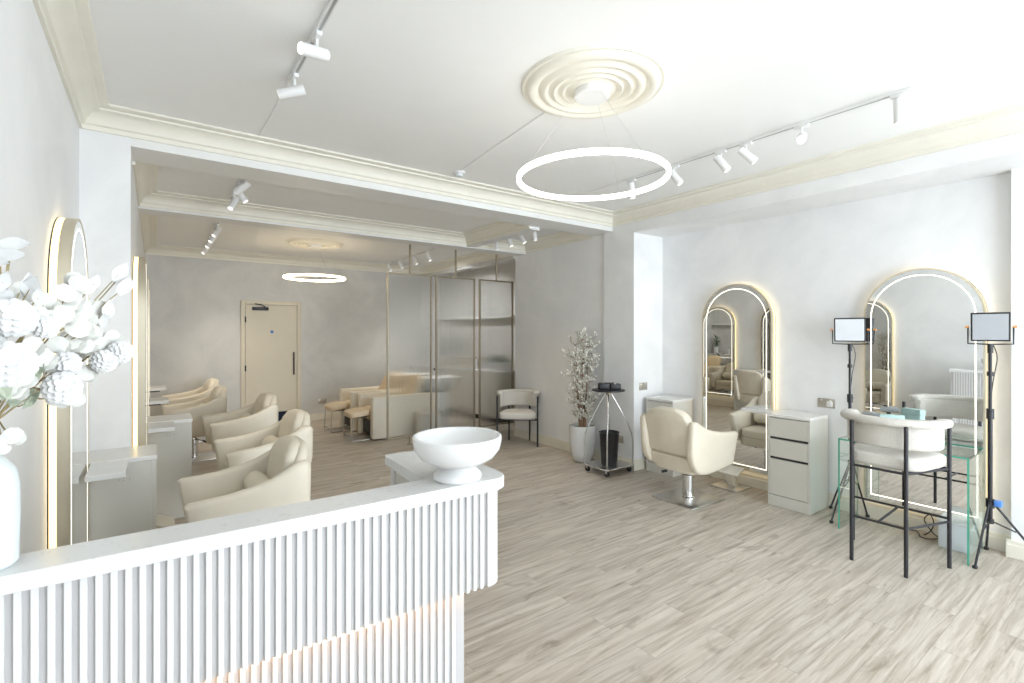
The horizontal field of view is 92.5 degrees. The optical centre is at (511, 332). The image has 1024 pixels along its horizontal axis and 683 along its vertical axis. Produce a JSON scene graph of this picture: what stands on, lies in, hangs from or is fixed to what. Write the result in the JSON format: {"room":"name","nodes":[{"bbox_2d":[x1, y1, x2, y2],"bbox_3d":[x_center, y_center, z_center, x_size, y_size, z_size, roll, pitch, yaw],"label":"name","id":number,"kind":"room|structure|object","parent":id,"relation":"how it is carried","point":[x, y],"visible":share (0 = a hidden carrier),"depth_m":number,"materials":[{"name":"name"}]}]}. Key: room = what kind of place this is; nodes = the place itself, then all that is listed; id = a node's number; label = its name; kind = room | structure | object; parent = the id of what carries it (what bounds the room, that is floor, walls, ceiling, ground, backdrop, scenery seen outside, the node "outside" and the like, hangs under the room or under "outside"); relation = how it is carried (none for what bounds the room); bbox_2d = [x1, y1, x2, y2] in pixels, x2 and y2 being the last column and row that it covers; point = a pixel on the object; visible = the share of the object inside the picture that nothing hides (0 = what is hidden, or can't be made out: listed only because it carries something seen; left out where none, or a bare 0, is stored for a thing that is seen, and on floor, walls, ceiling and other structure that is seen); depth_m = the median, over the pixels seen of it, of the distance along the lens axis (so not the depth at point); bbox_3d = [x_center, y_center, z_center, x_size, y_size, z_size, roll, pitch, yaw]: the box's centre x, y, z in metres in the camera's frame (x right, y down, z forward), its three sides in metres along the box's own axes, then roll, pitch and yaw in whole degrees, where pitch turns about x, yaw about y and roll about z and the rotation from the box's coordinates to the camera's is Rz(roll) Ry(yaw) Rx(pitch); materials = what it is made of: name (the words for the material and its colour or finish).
{"room":"salon","nodes":[
{"label":"salon","id":0,"kind":"room"},
{"bbox_2d":[0,0,78,553],"bbox_3d":[-0.840,0.085,0.316,0.215,3.030,6.700,0,0,-36],"label":"wall","id":1,"kind":"structure","parent":0,"point":[39,128],"depth_m":1.88,"materials":[{"name":"paint"}]},
{"bbox_2d":[47,217,88,548],"bbox_3d":[-2.247,0.395,2.495,0.076,1.950,0.770,0,0,-36],"label":"arched mirror","id":2,"kind":"object","parent":1,"relation":"attached to","point":[68,427],"visible":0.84,"depth_m":2.22,"materials":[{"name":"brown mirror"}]},
{"bbox_2d":[49,218,64,548],"bbox_3d":[-2.263,0.395,2.483,0.026,1.944,0.764,0,0,-36],"label":"light","id":3,"kind":"object","parent":2,"relation":"attached to","point":[57,239],"depth_m":2.18,"materials":[{"name":"white"}]},
{"bbox_2d":[70,221,87,544],"bbox_3d":[-2.219,0.395,2.515,0.004,1.925,0.745,0,0,-36],"label":"mirror glass","id":4,"kind":"object","parent":2,"relation":"attached to","point":[78,251],"depth_m":2.49,"materials":[{"name":"silver metal"}]},
{"bbox_2d":[79,128,144,450],"bbox_3d":[-4.270,0.085,5.241,0.470,3.030,5.300,0,0,-36],"label":"wall","id":5,"kind":"structure","parent":0,"point":[109,216],"depth_m":3.18,"materials":[{"name":"paint"}]},
{"bbox_2d":[132,257,146,445],"bbox_3d":[-2.842,0.395,3.744,0.076,1.950,0.770,0,0,-36],"label":"arched mirror","id":6,"kind":"object","parent":5,"relation":"attached to","point":[139,270],"visible":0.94,"depth_m":3.44,"materials":[{"name":"brown mirror"}]},
{"bbox_2d":[133,257,138,445],"bbox_3d":[-2.858,0.395,3.733,0.026,1.944,0.764,0,0,-36],"label":"light","id":7,"kind":"object","parent":6,"relation":"attached to","point":[135,259],"depth_m":3.43,"materials":[{"name":"white"}]},
{"bbox_2d":[146,281,146,444],"bbox_3d":[-2.814,0.395,3.765,0.004,1.925,0.745,0,0,-36],"label":"mirror glass","id":8,"kind":"object","parent":6,"relation":"attached to","point":[146,281],"depth_m":3.96,"materials":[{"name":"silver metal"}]},
{"bbox_2d":[147,274,148,416],"bbox_3d":[-3.625,0.395,4.819,0.076,1.950,0.770,0,0,-36],"label":"arched mirror","id":9,"kind":"object","parent":5,"relation":"attached to","point":[147,274],"visible":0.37,"depth_m":4.65,"materials":[{"name":"brown mirror"}]},
{"bbox_2d":[133,161,529,245],"bbox_3d":[-1.677,-1.280,5.163,3.630,0.140,1.420,0,0,-36],"label":"trim","id":10,"kind":"structure","parent":5,"relation":"attached to","point":[145,175],"depth_m":5.43,"materials":[{"name":"beige paint"}]},
{"bbox_2d":[145,254,450,415],"bbox_3d":[-3.654,0.085,9.091,6.000,3.030,0.200,0,0,-36],"label":"wall","id":11,"kind":"structure","parent":0,"point":[195,303],"depth_m":8.40,"materials":[{"name":"paint"}]},
{"bbox_2d":[241,300,300,421],"bbox_3d":[-4.183,0.522,8.539,0.955,2.155,0.072,0,0,-36],"label":"door","id":12,"kind":"structure","parent":11,"relation":"in","point":[270,332],"depth_m":8.55,"materials":[{"name":"beige paint"}]},
{"bbox_2d":[139,214,506,274],"bbox_3d":[-2.807,-1.280,7.563,4.630,0.140,3.270,0,0,-36],"label":"trim","id":13,"kind":"structure","parent":11,"relation":"attached to","point":[148,223],"depth_m":8.41,"materials":[{"name":"beige paint"}]},
{"bbox_2d":[309,411,339,420],"bbox_3d":[-2.546,1.538,9.761,3.020,0.125,0.022,0,0,-36],"label":"baseboard","id":14,"kind":"structure","parent":11,"relation":"attached to","point":[316,416],"depth_m":9.06,"materials":[{"name":"paint"}]},
{"bbox_2d":[157,165,561,266],"bbox_3d":[-2.043,-1.390,7.067,5.380,0.080,4.970,0,0,-36],"label":"ceiling","id":15,"kind":"structure","parent":0,"point":[171,231],"depth_m":6.15,"materials":[{"name":"paint"}]},
{"bbox_2d":[283,270,345,281],"label":"pendant","id":16,"kind":"object","parent":15,"relation":"hanging from","point":[284,276],"depth_m":7.28,"materials":[{"name":"white paint"}]},
{"bbox_2d":[285,238,343,248],"bbox_3d":[-2.954,-1.331,7.350,0.824,0.038,0.824,0,0,-36],"label":"ceiling rose","id":17,"kind":"object","parent":15,"relation":"attached to","point":[297,242],"visible":0.8,"depth_m":7.19,"materials":[{"name":"beige paint"}]},
{"bbox_2d":[467,226,538,247],"bbox_3d":[-0.153,-1.275,6.273,0.140,0.150,1.420,0,0,-36],"label":"track","id":18,"kind":"object","parent":15,"relation":"attached to","point":[531,229],"depth_m":6.16,"materials":[{"name":"white metal"}]},
{"bbox_2d":[451,261,514,421],"bbox_3d":[-0.289,0.085,9.397,0.200,3.030,3.270,0,0,-36],"label":"wall","id":19,"kind":"structure","parent":0,"point":[505,271],"depth_m":9.48,"materials":[{"name":"paint"}]},
{"bbox_2d":[424,234,603,449],"bbox_3d":[-0.015,0.085,8.427,0.900,3.030,5.160,0,0,-36],"label":"wall","id":20,"kind":"structure","parent":0,"point":[559,290],"depth_m":6.86,"materials":[{"name":"paint"}]},
{"bbox_2d":[138,206,525,255],"bbox_3d":[-1.751,-1.270,6.148,4.670,0.160,0.260,0,0,-36],"label":"trim","id":21,"kind":"structure","parent":20,"relation":"attached to","point":[142,210],"depth_m":5.65,"materials":[{"name":"white paint"}]},
{"bbox_2d":[480,231,592,252],"bbox_3d":[0.263,-1.280,6.576,0.890,0.140,1.420,0,0,-36],"label":"trim","id":22,"kind":"structure","parent":20,"relation":"attached to","point":[560,238],"depth_m":6.97,"materials":[{"name":"beige paint"}]},
{"bbox_2d":[514,428,634,470],"bbox_3d":[0.731,1.538,6.645,0.052,0.125,2.380,0,0,-36],"label":"baseboard","id":23,"kind":"structure","parent":20,"relation":"attached to","point":[553,442],"depth_m":6.88,"materials":[{"name":"paint"}]},
{"bbox_2d":[89,0,1023,210],"bbox_3d":[-0.062,-1.505,4.161,6.000,0.150,12.400,0,0,-36],"label":"ceiling","id":24,"kind":"structure","parent":0,"point":[433,86],"depth_m":2.69,"materials":[{"name":"paint"}]},
{"bbox_2d":[288,0,339,82],"bbox_3d":[-0.550,-1.420,1.808,0.032,0.020,2.370,0,0,-36],"label":"track","id":25,"kind":"object","parent":24,"relation":"attached to","point":[331,5],"visible":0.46,"depth_m":2.25,"materials":[{"name":"white metal"}]},
{"bbox_2d":[277,72,305,99],"bbox_3d":[-1.209,-1.343,2.689,0.150,0.138,0.091,0,0,-14],"label":"track spotlight","id":26,"kind":"object","parent":25,"relation":"attached to","point":[293,91],"visible":1,"depth_m":2.67,"materials":[{"name":"white paint"}]},
{"bbox_2d":[297,30,329,61],"bbox_3d":[-0.932,-1.347,2.308,0.091,0.131,0.149,0,0,34],"label":"track spotlight","id":27,"kind":"object","parent":25,"relation":"attached to","point":[305,49],"visible":1,"depth_m":2.29,"materials":[{"name":"white paint"}]},
{"bbox_2d":[521,44,666,118],"bbox_3d":[0.463,-1.411,2.837,0.824,0.038,0.824,0,0,-36],"label":"ceiling rose","id":28,"kind":"object","parent":24,"relation":"attached to","point":[633,76],"visible":0.93,"depth_m":2.71,"materials":[{"name":"beige paint"}]},
{"bbox_2d":[517,82,670,200],"bbox_3d":[0.463,-1.141,2.837,0.871,0.522,0.871,0,0,-36],"label":"pendant","id":29,"kind":"object","parent":28,"relation":"hanging from","point":[588,94],"visible":1,"depth_m":2.76,"materials":[{"name":"white paint"}]},
{"bbox_2d":[626,86,912,180],"bbox_3d":[1.697,-1.420,3.699,0.032,0.020,2.120,0,0,-36],"label":"track","id":30,"kind":"object","parent":24,"relation":"attached to","point":[910,88],"visible":1,"depth_m":3.39,"materials":[{"name":"white metal"}]},
{"bbox_2d":[713,149,730,172],"bbox_3d":[1.629,-1.327,3.799,0.125,0.171,0.058,0,0,34],"label":"track spotlight","id":31,"kind":"object","parent":30,"relation":"attached to","point":[718,159],"visible":1,"depth_m":3.78,"materials":[{"name":"white paint"}]},
{"bbox_2d":[738,141,757,164],"bbox_3d":[1.749,-1.329,3.638,0.137,0.165,0.065,0,0,24],"label":"track spotlight","id":32,"kind":"object","parent":30,"relation":"attached to","point":[743,152],"visible":1,"depth_m":3.62,"materials":[{"name":"white paint"}]},
{"bbox_2d":[794,123,809,143],"bbox_3d":[1.961,-1.337,3.316,0.091,0.150,0.149,0,0,34],"label":"track spotlight","id":33,"kind":"object","parent":30,"relation":"attached to","point":[802,136],"visible":1,"depth_m":3.29,"materials":[{"name":"white paint"}]},
{"bbox_2d":[890,90,909,124],"bbox_3d":[2.287,-1.325,2.891,0.069,0.173,0.090,0,0,-36],"label":"track spotlight","id":34,"kind":"object","parent":30,"relation":"attached to","point":[899,102],"visible":1,"depth_m":2.87,"materials":[{"name":"white paint"}]},
{"bbox_2d":[156,418,1023,682],"bbox_3d":[-0.062,1.650,4.161,6.000,0.100,12.400,0,0,-36],"label":"floor","id":35,"kind":"structure","parent":0,"point":[601,579],"depth_m":3.02,"materials":[{"name":"grey wood"}]},
{"bbox_2d":[84,444,156,540],"bbox_3d":[-2.348,1.175,2.925,0.374,0.850,0.704,0,0,-36],"label":"drawer unit","id":36,"kind":"object","parent":35,"relation":"on","point":[122,481],"visible":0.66,"depth_m":2.93,"materials":[{"name":"white laminate"}]},
{"bbox_2d":[84,459,128,482],"bbox_3d":[-2.269,0.770,2.752,0.173,0.030,0.332,0,0,-36],"label":"shelf","id":37,"kind":"object","parent":36,"relation":"attached to","point":[113,468],"depth_m":2.70,"materials":[{"name":"white stone"}]},
{"bbox_2d":[156,514,174,528],"bbox_3d":[-2.646,1.490,3.665,0.260,0.220,0.300,0,0,-36],"label":"footrest","id":38,"kind":"object","parent":35,"relation":"on","point":[162,521],"visible":0.17,"depth_m":3.67,"materials":[{"name":"leather"}]},
{"bbox_2d":[147,413,192,518],"bbox_3d":[-2.959,1.175,4.197,0.374,0.850,0.704,0,0,-36],"label":"drawer unit","id":39,"kind":"object","parent":35,"relation":"on","point":[172,434],"visible":0.64,"depth_m":4.20,"materials":[{"name":"white laminate"}]},
{"bbox_2d":[148,421,174,432],"bbox_3d":[-2.880,0.770,4.024,0.173,0.030,0.332,0,0,-36],"label":"shelf","id":40,"kind":"object","parent":39,"relation":"attached to","point":[156,426],"depth_m":3.96,"materials":[{"name":"white stone"}]},
{"bbox_2d":[161,378,218,441],"bbox_3d":[-4.785,1.147,7.304,0.672,0.905,0.657,0,0,-40],"label":"salon chair","id":41,"kind":"object","parent":35,"relation":"on","point":[205,390],"visible":0.17,"depth_m":7.31,"materials":[{"name":"beige leather"}]},
{"bbox_2d":[202,378,215,391],"bbox_3d":[-4.615,0.912,7.447,0.179,0.435,0.450,0,0,-40],"label":"cushion","id":42,"kind":"object","parent":41,"relation":"on","point":[211,382],"depth_m":7.36,"materials":[{"name":"beige leather"}]},
{"bbox_2d":[162,385,226,461],"bbox_3d":[-4.059,1.147,6.273,0.672,0.905,0.657,0,0,-37],"label":"salon chair","id":43,"kind":"object","parent":35,"relation":"on","point":[215,402],"visible":0.47,"depth_m":6.19,"materials":[{"name":"beige leather"}]},
{"bbox_2d":[209,385,222,400],"bbox_3d":[-3.881,0.912,6.407,0.179,0.435,0.450,0,0,-37],"label":"cushion","id":44,"kind":"object","parent":43,"relation":"on","point":[217,391],"depth_m":6.30,"materials":[{"name":"beige leather"}]},
{"bbox_2d":[201,392,278,453],"bbox_3d":[-3.038,1.147,5.483,0.672,0.905,0.657,0,0,-39],"label":"salon chair","id":45,"kind":"object","parent":35,"relation":"on","point":[261,414],"visible":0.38,"depth_m":5.38,"materials":[{"name":"beige leather"}]},
{"bbox_2d":[253,392,272,413],"bbox_3d":[-2.865,0.912,5.623,0.179,0.435,0.450,0,0,-39],"label":"cushion","id":46,"kind":"object","parent":45,"relation":"on","point":[265,399],"depth_m":5.56,"materials":[{"name":"beige leather"}]},
{"bbox_2d":[178,435,310,522],"bbox_3d":[-1.691,1.147,3.099,0.672,0.905,0.657,0,0,-37],"label":"salon chair","id":47,"kind":"object","parent":35,"relation":"on","point":[280,476],"visible":0.38,"depth_m":3.06,"materials":[{"name":"beige leather"}]},
{"bbox_2d":[266,435,300,478],"bbox_3d":[-1.513,0.912,3.233,0.179,0.435,0.450,0,0,-37],"label":"cushion","id":48,"kind":"object","parent":47,"relation":"on","point":[286,451],"depth_m":3.17,"materials":[{"name":"beige leather"}]},
{"bbox_2d":[0,451,503,682],"bbox_3d":[-0.722,1.050,1.552,1.365,1.100,0.540,0,0,-34],"label":"reception desk","id":49,"kind":"object","parent":35,"relation":"on","point":[366,586],"visible":0.94,"depth_m":1.32,"materials":[{"name":"wood"}]},
{"bbox_2d":[0,455,20,570],"bbox_3d":[-1.123,0.360,1.038,0.116,0.280,0.116,0,0,-36],"label":"vase","id":50,"kind":"object","parent":49,"relation":"on","point":[10,483],"visible":0.98,"depth_m":1.04,"materials":[{"name":"white ceramic"}]},
{"bbox_2d":[0,335,22,400],"bbox_3d":[-1.040,0.198,0.966,0.221,0.485,0.084,0,0,32],"label":"branch","id":51,"kind":"object","parent":50,"relation":"in","point":[6,392],"visible":0.3,"depth_m":0.93,"materials":[{"name":"white plant"}]},
{"bbox_2d":[0,237,29,289],"bbox_3d":[-1.077,0.117,1.038,0.085,0.646,0.212,0,0,-36],"label":"flower","id":52,"kind":"object","parent":50,"relation":"in","point":[8,246],"visible":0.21,"depth_m":1.04,"materials":[{"name":"white plant"}]},
{"bbox_2d":[0,271,44,336],"bbox_3d":[-1.026,0.146,1.014,0.190,0.589,0.086,0,0,36],"label":"flower","id":53,"kind":"object","parent":50,"relation":"in","point":[29,289],"visible":0.68,"depth_m":1.00,"materials":[{"name":"white plant"}]},
{"bbox_2d":[0,362,49,454],"bbox_3d":[-1.043,0.248,1.010,0.178,0.385,0.072,0,0,19],"label":"branch","id":54,"kind":"object","parent":50,"relation":"in","point":[16,436],"visible":0.83,"depth_m":1.00,"materials":[{"name":"white plant"}]},
{"bbox_2d":[0,309,65,400],"bbox_3d":[-0.980,0.195,0.984,0.285,0.491,0.130,0,0,44],"label":"branch","id":55,"kind":"object","parent":50,"relation":"in","point":[19,363],"visible":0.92,"depth_m":0.90,"materials":[{"name":"white plant"}]},
{"bbox_2d":[0,292,78,368],"bbox_3d":[-0.997,0.176,0.998,0.162,0.528,0.224,0,0,-36],"label":"branch","id":56,"kind":"object","parent":50,"relation":"in","point":[18,318],"visible":0.88,"depth_m":0.95,"materials":[{"name":"white plant"}]},
{"bbox_2d":[0,347,86,412],"bbox_3d":[-1.019,0.230,1.064,0.207,0.420,0.097,0,0,10],"label":"branch","id":57,"kind":"object","parent":50,"relation":"in","point":[61,388],"visible":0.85,"depth_m":1.04,"materials":[{"name":"white plant"}]},
{"bbox_2d":[0,271,102,402],"bbox_3d":[-1.056,0.147,1.106,0.210,0.587,0.137,0,0,-36],"label":"branch","id":58,"kind":"object","parent":50,"relation":"in","point":[76,286],"visible":0.88,"depth_m":1.12,"materials":[{"name":"beige plant"}]},
{"bbox_2d":[0,300,105,408],"bbox_3d":[-1.038,0.176,1.117,0.125,0.528,0.206,0,0,17],"label":"branch","id":59,"kind":"object","parent":50,"relation":"in","point":[56,344],"visible":0.62,"depth_m":1.12,"materials":[{"name":"beige plant"}]},
{"bbox_2d":[0,330,135,418],"bbox_3d":[-1.022,0.216,1.144,0.136,0.448,0.281,0,0,16],"label":"branch","id":60,"kind":"object","parent":50,"relation":"in","point":[113,351],"visible":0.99,"depth_m":1.17,"materials":[{"name":"white plant"}]},
{"bbox_2d":[0,263,135,411],"bbox_3d":[-1.054,0.128,1.163,0.065,0.625,0.286,0,0,19],"label":"branch","id":61,"kind":"object","parent":50,"relation":"in","point":[105,311],"visible":0.75,"depth_m":1.25,"materials":[{"name":"white plant"}]},
{"bbox_2d":[0,451,503,595],"bbox_3d":[-0.720,0.520,1.554,1.360,0.040,0.540,0,0,-34],"label":"countertop","id":62,"kind":"structure","parent":49,"relation":"on","point":[47,567],"depth_m":1.27,"materials":[{"name":"stone"}]},
{"bbox_2d":[412,427,501,484],"bbox_3d":[-0.188,0.425,1.688,0.304,0.149,0.304,0,0,-36],"label":"pedestal bowl","id":63,"kind":"object","parent":49,"relation":"on","point":[456,452],"visible":1,"depth_m":1.61,"materials":[{"name":"white ceramic"}]},
{"bbox_2d":[214,409,312,469],"bbox_3d":[-2.151,1.147,4.249,0.672,0.905,0.657,0,0,-39],"label":"salon chair","id":64,"kind":"object","parent":35,"relation":"on","point":[237,450],"visible":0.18,"depth_m":4.27,"materials":[{"name":"beige leather"}]},
{"bbox_2d":[278,409,304,437],"bbox_3d":[-1.978,0.912,4.389,0.179,0.435,0.450,0,0,-39],"label":"cushion","id":65,"kind":"object","parent":64,"relation":"on","point":[294,419],"depth_m":4.33,"materials":[{"name":"beige leather"}]},
{"bbox_2d":[324,401,347,432],"bbox_3d":[-2.889,1.370,8.041,0.302,0.458,0.420,0,0,-36],"label":"footstool","id":66,"kind":"object","parent":35,"relation":"on","point":[339,405],"visible":0.99,"depth_m":7.91,"materials":[{"name":"beige metal"}]},
{"bbox_2d":[343,407,368,441],"bbox_3d":[-2.350,1.370,7.394,0.302,0.458,0.420,0,0,-36],"label":"footstool","id":67,"kind":"object","parent":35,"relation":"on","point":[358,412],"visible":1,"depth_m":7.27,"materials":[{"name":"beige fabric"}]},
{"bbox_2d":[340,373,386,430],"bbox_3d":[-2.139,1.099,8.612,1.565,1.001,0.680,0,0,-36],"label":"desk","id":68,"kind":"object","parent":35,"relation":"on","point":[349,396],"visible":0.16,"depth_m":8.34,"materials":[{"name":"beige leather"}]},
{"bbox_2d":[358,391,386,438],"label":"desk","id":69,"kind":"object","parent":35,"relation":"on","point":[373,423],"depth_m":7.34,"materials":[{"name":"beige wood"}]},
{"bbox_2d":[387,244,431,444],"bbox_3d":[-1.465,0.126,7.037,0.690,2.949,0.090,0,0,-36],"label":"screen","id":70,"kind":"object","parent":35,"relation":"on","point":[409,296],"visible":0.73,"depth_m":7.03,"materials":[{"name":"clear glass"}]},
{"bbox_2d":[435,250,474,427],"bbox_3d":[-0.859,0.126,7.479,0.680,2.949,0.090,0,0,-36],"label":"screen","id":71,"kind":"object","parent":35,"relation":"on","point":[454,296],"visible":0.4,"depth_m":7.46,"materials":[{"name":"clear glass"}]},
{"bbox_2d":[479,254,512,431],"bbox_3d":[-0.252,0.126,7.920,0.660,2.949,0.090,0,0,-36],"label":"screen","id":72,"kind":"object","parent":35,"relation":"on","point":[495,296],"visible":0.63,"depth_m":7.88,"materials":[{"name":"clear glass"}]},
{"bbox_2d":[496,389,539,446],"bbox_3d":[0.092,1.217,7.101,0.634,0.766,0.486,0,0,5],"label":"armchair","id":73,"kind":"object","parent":35,"relation":"on","point":[529,397],"visible":1,"depth_m":7.07,"materials":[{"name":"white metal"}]},
{"bbox_2d":[561,327,600,462],"bbox_3d":[0.864,0.762,6.107,0.453,1.676,0.444,0,0,-40],"label":"blossom tree","id":74,"kind":"object","parent":35,"relation":"on","point":[576,430],"visible":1,"depth_m":6.06,"materials":[{"name":"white plant"}]},
{"bbox_2d":[584,388,632,476],"bbox_3d":[1.116,1.127,5.669,0.471,0.947,0.401,0,0,-36],"label":"trolley","id":75,"kind":"object","parent":35,"relation":"on","point":[596,464],"visible":0.84,"depth_m":5.63,"materials":[{"name":"metal"}]},
{"bbox_2d":[592,388,624,392],"bbox_3d":[1.116,0.661,5.669,0.380,0.014,0.380,0,0,-36],"label":"tray","id":76,"kind":"object","parent":75,"relation":"on","point":[594,389],"depth_m":5.57,"materials":[{"name":"black metal"}]},
{"bbox_2d":[586,459,630,469],"bbox_3d":[1.116,1.518,5.669,0.450,0.013,0.380,0,0,-36],"label":"tray","id":77,"kind":"object","parent":75,"relation":"on","point":[596,464],"depth_m":5.59,"materials":[{"name":"metal"}]},
{"bbox_2d":[599,430,619,465],"bbox_3d":[1.117,1.323,5.633,0.236,0.378,0.236,0,0,-36],"label":"waste bin","id":78,"kind":"object","parent":75,"relation":"on","point":[613,435],"visible":0.96,"depth_m":5.55,"materials":[{"name":"black plastic"}]},
{"bbox_2d":[598,382,620,389],"bbox_3d":[1.125,0.613,5.668,0.255,0.082,0.100,0,0,-1],"label":"tool case","id":79,"kind":"object","parent":75,"relation":"on","point":[606,385],"visible":1,"depth_m":5.62,"materials":[{"name":"black plastic"}]},
{"bbox_2d":[646,395,692,476],"bbox_3d":[1.823,1.175,5.683,0.374,0.850,0.373,0,0,-36],"label":"drawer unit","id":80,"kind":"object","parent":35,"relation":"on","point":[685,404],"visible":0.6,"depth_m":5.60,"materials":[{"name":"beige laminate"}]},
{"bbox_2d":[640,406,737,509],"bbox_3d":[1.693,1.147,4.736,0.672,0.905,0.657,0,0,-33],"label":"salon chair","id":81,"kind":"object","parent":35,"relation":"on","point":[670,439],"visible":1,"depth_m":4.55,"materials":[{"name":"leather"}]},
{"bbox_2d":[710,465,750,492],"bbox_3d":[2.267,1.490,5.091,0.260,0.220,0.300,0,0,-36],"label":"footrest","id":82,"kind":"object","parent":35,"relation":"on","point":[730,472],"visible":0.8,"depth_m":5.06,"materials":[{"name":"metal"}]},
{"bbox_2d":[741,407,827,514],"bbox_3d":[2.553,1.175,4.681,0.374,0.850,0.704,0,0,-36],"label":"drawer unit","id":83,"kind":"object","parent":35,"relation":"on","point":[797,440],"visible":1,"depth_m":4.43,"materials":[{"name":"beige laminate"}]},
{"bbox_2d":[741,407,780,413],"bbox_3d":[2.474,0.770,4.854,0.173,0.030,0.332,0,0,-36],"label":"shelf","id":84,"kind":"object","parent":83,"relation":"attached to","point":[748,409],"depth_m":4.84,"materials":[{"name":"white stone"}]},
{"bbox_2d":[829,317,869,522],"bbox_3d":[2.910,0.734,4.224,0.300,1.732,0.440,0,0,32],"label":"stand","id":85,"kind":"object","parent":35,"relation":"on","point":[845,329],"visible":0.83,"depth_m":4.23,"materials":[{"name":"black metal"}]},
{"bbox_2d":[835,319,863,340],"bbox_3d":[2.904,-0.027,4.215,0.205,0.184,0.022,0,0,39],"label":"diffuser","id":86,"kind":"object","parent":85,"relation":"attached to","point":[845,329],"depth_m":4.21,"materials":[{"name":"white plastic"}]},
{"bbox_2d":[840,409,953,577],"bbox_3d":[2.667,1.086,3.435,0.497,1.028,0.641,0,0,-36],"label":"bar stool","id":87,"kind":"object","parent":35,"relation":"on","point":[906,445],"visible":1,"depth_m":3.31,"materials":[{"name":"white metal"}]},
{"bbox_2d":[838,436,982,565],"bbox_3d":[3.059,1.230,3.800,0.382,0.740,0.800,0,0,-36],"label":"glass table","id":88,"kind":"object","parent":35,"relation":"on","point":[974,457],"visible":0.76,"depth_m":3.55,"materials":[{"name":"clear glass"}]},
{"bbox_2d":[937,512,966,553],"bbox_3d":[3.323,1.492,3.658,0.210,0.215,0.190,0,0,-36],"label":"storage box","id":89,"kind":"object","parent":35,"relation":"on","point":[959,523],"visible":0.53,"depth_m":3.60,"materials":[{"name":"white paint"}]},
{"bbox_2d":[965,312,1023,568],"bbox_3d":[3.333,0.728,3.388,0.424,1.744,0.446,0,0,-7],"label":"stand","id":90,"kind":"object","parent":35,"relation":"on","point":[985,326],"visible":1,"depth_m":3.41,"materials":[{"name":"black metal"}]},
{"bbox_2d":[972,314,1008,339],"bbox_3d":[3.322,-0.042,3.403,0.180,0.179,0.022,0,0,44],"label":"diffuser","id":91,"kind":"object","parent":90,"relation":"attached to","point":[984,326],"depth_m":3.40,"materials":[{"name":"white plastic"}]},
{"bbox_2d":[604,222,661,459],"bbox_3d":[1.642,0.085,6.152,0.900,3.030,0.470,0,0,-36],"label":"wall","id":92,"kind":"structure","parent":0,"point":[632,260],"depth_m":5.85,"materials":[{"name":"paint"}]},
{"bbox_2d":[131,138,611,235],"bbox_3d":[-0.735,-1.333,4.754,4.670,0.195,0.350,0,0,-36],"label":"trim","id":93,"kind":"structure","parent":92,"relation":"attached to","point":[143,151],"depth_m":4.13,"materials":[{"name":"white paint"}]},
{"bbox_2d":[634,132,1023,237],"bbox_3d":[3.547,-1.300,3.308,0.630,0.260,6.370,0,0,-36],"label":"wall","id":94,"kind":"structure","parent":0,"point":[995,156],"depth_m":3.99,"materials":[{"name":"paint"}]},
{"bbox_2d":[32,0,1023,226],"bbox_3d":[1.221,-1.360,1.818,4.885,0.140,6.700,0,0,-36],"label":"trim","id":95,"kind":"structure","parent":94,"relation":"attached to","point":[67,25],"depth_m":3.61,"materials":[{"name":"beige paint"}]},
{"bbox_2d":[662,172,1010,535],"bbox_3d":[2.890,0.085,4.889,0.370,3.030,3.040,0,0,-36],"label":"wall","id":96,"kind":"structure","parent":0,"point":[815,267],"depth_m":4.49,"materials":[{"name":"paint"}]},
{"bbox_2d":[702,284,774,475],"bbox_3d":[2.386,0.455,5.203,0.076,1.950,0.770,0,0,-36],"label":"arched mirror","id":97,"kind":"object","parent":96,"relation":"attached to","point":[738,320],"visible":0.97,"depth_m":5.13,"materials":[{"name":"silver mirror"}]},
{"bbox_2d":[758,289,774,408],"bbox_3d":[2.402,0.455,5.214,0.026,1.944,0.764,0,0,-36],"label":"light","id":98,"kind":"object","parent":97,"relation":"attached to","point":[772,309],"depth_m":4.91,"materials":[{"name":"white"}]},
{"bbox_2d":[818,398,834,408],"bbox_3d":[2.898,0.650,4.531,0.038,0.086,0.146,0,0,-36],"label":"wall socket","id":99,"kind":"object","parent":96,"relation":"attached to","point":[822,402],"visible":1,"depth_m":4.53,"materials":[{"name":"silver metal"}]},
{"bbox_2d":[707,472,1010,551],"bbox_3d":[2.732,1.538,4.774,0.022,0.125,3.040,0,0,-36],"label":"baseboard","id":100,"kind":"structure","parent":96,"relation":"attached to","point":[996,541],"depth_m":4.14,"materials":[{"name":"paint"}]},
{"bbox_2d":[864,268,987,523],"bbox_3d":[3.299,0.455,3.950,0.076,1.950,0.770,0,0,-36],"label":"arched mirror","id":101,"kind":"object","parent":96,"relation":"attached to","point":[920,364],"visible":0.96,"depth_m":3.89,"materials":[{"name":"silver mirror"}]},
{"bbox_2d":[1011,167,1023,541],"bbox_3d":[4.733,0.085,2.292,0.450,3.030,3.330,0,0,-36],"label":"wall","id":102,"kind":"structure","parent":0,"point":[1017,175],"depth_m":3.48,"materials":[{"name":"paint"}]},
{"bbox_2d":[1006,538,1023,560],"bbox_3d":[4.532,1.538,2.160,0.030,0.125,3.355,0,0,-36],"label":"baseboard","id":103,"kind":"structure","parent":102,"relation":"attached to","point":[1014,549],"depth_m":3.47,"materials":[{"name":"paint"}]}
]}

